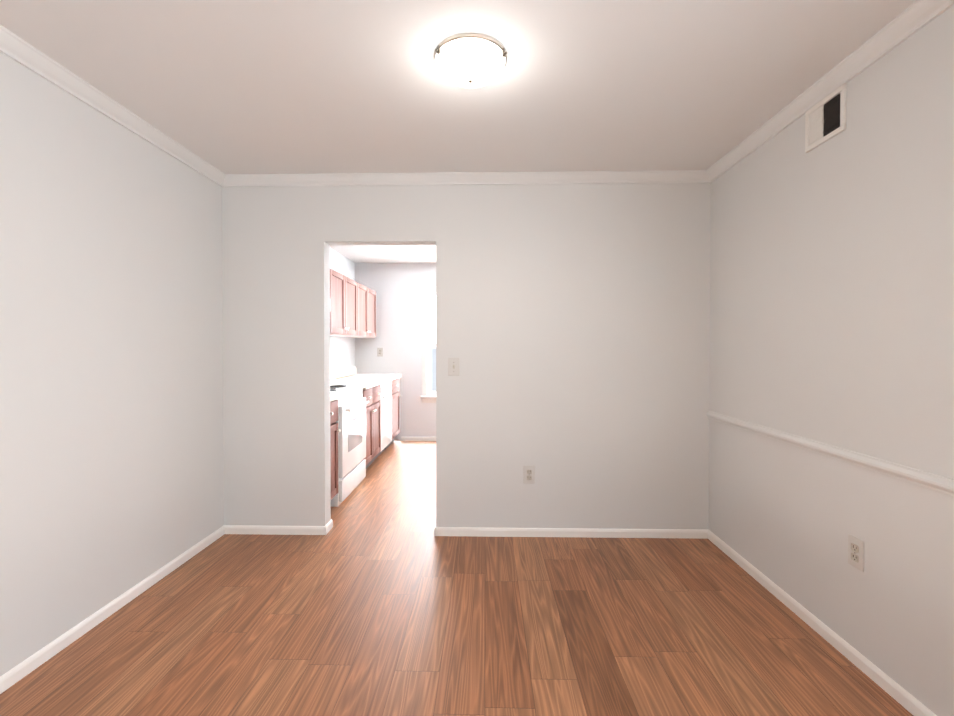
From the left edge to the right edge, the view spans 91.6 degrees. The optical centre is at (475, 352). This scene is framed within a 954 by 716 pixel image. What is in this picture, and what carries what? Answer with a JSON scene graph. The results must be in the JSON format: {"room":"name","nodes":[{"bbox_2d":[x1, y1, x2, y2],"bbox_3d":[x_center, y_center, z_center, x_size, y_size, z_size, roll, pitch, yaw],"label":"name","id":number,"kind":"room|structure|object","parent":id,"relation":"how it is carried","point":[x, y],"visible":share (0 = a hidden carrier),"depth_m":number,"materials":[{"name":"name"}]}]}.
{"room":"empty dining room","nodes":[
{"label":"empty dining room","id":0,"kind":"room"},
{"bbox_2d":[0,52,354,675],"bbox_3d":[-1.807,0.030,2.481,0.120,2.440,8.040,0,1,1],"label":"wall","id":1,"kind":"structure","parent":0,"point":[111,403],"depth_m":2.15,"materials":[{"name":"white paint"}]},
{"bbox_2d":[0,525,223,693],"bbox_3d":[-1.777,1.239,0.893,0.012,0.057,4.600,0,1,1],"label":"baseboard","id":2,"kind":"structure","parent":1,"relation":"attached to","point":[11,677],"depth_m":2.13,"materials":[{"name":"white paint"}]},
{"bbox_2d":[0,25,227,184],"bbox_3d":[-1.755,-1.140,0.866,0.056,0.064,4.600,0,1,1],"label":"crown molding","id":3,"kind":"structure","parent":1,"relation":"attached to","point":[14,47],"depth_m":2.11,"materials":[{"name":"paint"}]},
{"bbox_2d":[330,268,333,299],"bbox_3d":[-1.559,-0.673,4.098,0.299,0.290,0.760,0,1,1],"label":"upper cabinet","id":4,"kind":"object","parent":1,"relation":"attached to","point":[331,270],"depth_m":4.51,"materials":[{"name":"brown wood"}]},
{"bbox_2d":[330,271,361,335],"bbox_3d":[-1.538,-0.513,4.982,0.299,0.630,1.001,0,1,1],"label":"upper cabinet","id":5,"kind":"object","parent":1,"relation":"attached to","point":[352,308],"depth_m":5.00,"materials":[{"name":"brown wood"}]},
{"bbox_2d":[346,285,375,336],"bbox_3d":[-1.518,-0.523,5.866,0.299,0.630,1.001,0,1,1],"label":"upper cabinet","id":6,"kind":"object","parent":1,"relation":"attached to","point":[368,295],"depth_m":5.93,"materials":[{"name":"brown wood"}]},
{"bbox_2d":[355,263,435,440],"bbox_3d":[-0.367,-0.014,6.408,2.580,2.440,0.120,0,1,1],"label":"wall","id":7,"kind":"structure","parent":0,"point":[397,287],"depth_m":6.36,"materials":[{"name":"paint"}]},
{"bbox_2d":[377,348,382,355],"bbox_3d":[-1.308,-0.014,6.364,0.078,0.122,0.011,0,1,1],"label":"outlet","id":8,"kind":"object","parent":7,"relation":"attached to","point":[379,351],"visible":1,"depth_m":6.36,"materials":[{"name":"white plastic"}]},
{"bbox_2d":[401,437,435,440],"bbox_3d":[-0.123,1.178,6.350,1.790,0.057,0.012,0,1,1],"label":"baseboard","id":9,"kind":"structure","parent":7,"relation":"attached to","point":[402,438],"depth_m":6.36,"materials":[{"name":"white paint"}]},
{"bbox_2d":[420,286,435,402],"bbox_3d":[-0.207,-0.114,6.379,1.090,1.590,0.170,0,1,1],"label":"kitchen window","id":10,"kind":"structure","parent":7,"relation":"in","point":[428,346],"depth_m":6.36,"materials":[{"name":"white glass"}]},
{"bbox_2d":[0,441,912,715],"bbox_3d":[-0.097,1.300,2.456,3.540,0.100,8.040,0,1,1],"label":"floor","id":11,"kind":"structure","parent":0,"point":[378,599],"depth_m":2.07,"materials":[{"name":"brown wood"}]},
{"bbox_2d":[330,400,340,498],"bbox_3d":[-1.413,0.802,3.515,0.619,0.872,0.426,0,1,1],"label":"base cabinet","id":12,"kind":"object","parent":11,"relation":"on","point":[334,430],"depth_m":3.63,"materials":[{"name":"brown wood"}]},
{"bbox_2d":[330,367,401,401],"bbox_3d":[-1.370,0.276,4.834,0.644,0.145,3.076,0,1,1],"label":"countertop","id":13,"kind":"structure","parent":12,"relation":"on","point":[346,376],"depth_m":5.46,"materials":[{"name":"laminate"}]},
{"bbox_2d":[330,385,368,506],"bbox_3d":[-1.361,0.674,4.108,0.694,1.115,0.760,0,1,1],"label":"range","id":14,"kind":"object","parent":11,"relation":"on","point":[352,403],"visible":0.15,"depth_m":3.98,"materials":[{"name":"white metal"}]},
{"bbox_2d":[363,385,380,468],"bbox_3d":[-1.383,0.787,4.860,0.619,0.872,0.736,0,1,1],"label":"base cabinet","id":15,"kind":"object","parent":11,"relation":"on","point":[372,395],"depth_m":4.88,"materials":[{"name":"brown wood"}]},
{"bbox_2d":[374,381,391,459],"bbox_3d":[-1.337,0.780,5.529,0.600,0.872,0.600,0,1,1],"label":"dishwasher","id":16,"kind":"object","parent":11,"relation":"on","point":[386,414],"visible":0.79,"depth_m":5.51,"materials":[{"name":"white metal"}]},
{"bbox_2d":[385,378,400,448],"bbox_3d":[-1.354,0.773,6.105,0.619,0.872,0.546,0,1,1],"label":"base cabinet","id":17,"kind":"object","parent":11,"relation":"on","point":[396,395],"depth_m":6.11,"materials":[{"name":"brown wood"}]},
{"bbox_2d":[0,0,916,262],"bbox_3d":[-0.097,-1.240,2.427,3.540,0.100,8.040,0,1,1],"label":"ceiling","id":18,"kind":"structure","parent":0,"point":[286,86],"depth_m":1.98,"materials":[{"name":"paint"}]},
{"bbox_2d":[433,33,506,87],"bbox_3d":[-0.020,-1.132,1.862,0.294,0.103,0.305,0,1,1],"label":"flush-mount ceiling light","id":19,"kind":"object","parent":18,"relation":"attached to","point":[470,60],"visible":1,"depth_m":1.78,"materials":[{"name":"white glass"}]},
{"bbox_2d":[222,183,710,528],"bbox_3d":[-0.080,0.022,3.201,3.300,2.440,0.120,0,1,1],"label":"wall","id":20,"kind":"structure","parent":0,"point":[573,327],"depth_m":3.13,"materials":[{"name":"white paint"}]},
{"bbox_2d":[224,521,331,534],"bbox_3d":[-1.360,1.213,3.188,0.682,0.057,0.032,0,1,1],"label":"baseboard","id":21,"kind":"structure","parent":20,"relation":"attached to","point":[228,529],"depth_m":3.17,"materials":[{"name":"white paint"}]},
{"bbox_2d":[448,358,459,375],"bbox_3d":[-0.146,0.092,3.134,0.078,0.122,0.020,0,1,1],"label":"light switch","id":22,"kind":"object","parent":20,"relation":"attached to","point":[453,366],"visible":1,"depth_m":3.14,"materials":[{"name":"white plastic"}]},
{"bbox_2d":[220,170,703,186],"bbox_3d":[-0.082,-1.165,3.100,3.180,0.064,0.056,0,1,1],"label":"crown molding","id":23,"kind":"structure","parent":20,"relation":"attached to","point":[677,176],"depth_m":3.10,"materials":[{"name":"paint"}]},
{"bbox_2d":[523,466,534,483],"bbox_3d":[0.364,0.823,3.135,0.078,0.122,0.011,0,1,1],"label":"outlet","id":24,"kind":"object","parent":20,"relation":"attached to","point":[528,474],"visible":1,"depth_m":3.13,"materials":[{"name":"white plastic"}]},
{"bbox_2d":[434,526,707,538],"bbox_3d":[0.630,1.214,3.142,1.817,0.057,0.032,0,1,1],"label":"baseboard","id":25,"kind":"structure","parent":20,"relation":"attached to","point":[438,531],"depth_m":3.13,"materials":[{"name":"white paint"}]},
{"bbox_2d":[709,5,953,715],"bbox_3d":[1.576,0.049,0.803,0.120,2.440,4.840,0,1,1],"label":"wall","id":26,"kind":"structure","parent":0,"point":[831,291],"depth_m":1.89,"materials":[{"name":"white paint"}]},
{"bbox_2d":[708,529,936,715],"bbox_3d":[1.510,1.240,0.818,0.012,0.057,4.600,0,1,1],"label":"baseboard","id":27,"kind":"structure","parent":26,"relation":"attached to","point":[848,651],"depth_m":1.98,"materials":[{"name":"white paint"}]},
{"bbox_2d":[805,84,846,152],"bbox_3d":[1.536,-1.025,2.042,0.016,0.190,0.235,0,1,1],"label":"air vent","id":28,"kind":"object","parent":26,"relation":"in","point":[825,119],"visible":0.98,"depth_m":2.04,"materials":[{"name":"white metal"}]},
{"bbox_2d":[704,0,953,182],"bbox_3d":[1.488,-1.139,0.792,0.056,0.064,4.600,0,1,1],"label":"crown molding","id":29,"kind":"structure","parent":26,"relation":"attached to","point":[911,20],"depth_m":1.91,"materials":[{"name":"paint"}]},
{"bbox_2d":[707,411,953,495],"bbox_3d":[1.506,0.438,0.809,0.019,0.052,4.600,0,1,1],"label":"trim","id":30,"kind":"structure","parent":26,"relation":"attached to","point":[938,483],"depth_m":1.88,"materials":[{"name":"paint"}]},
{"bbox_2d":[848,534,863,571],"bbox_3d":[1.535,0.807,1.873,0.011,0.122,0.078,0,1,1],"label":"outlet","id":31,"kind":"object","parent":26,"relation":"attached to","point":[855,552],"visible":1,"depth_m":1.87,"materials":[{"name":"white plastic"}]}
]}

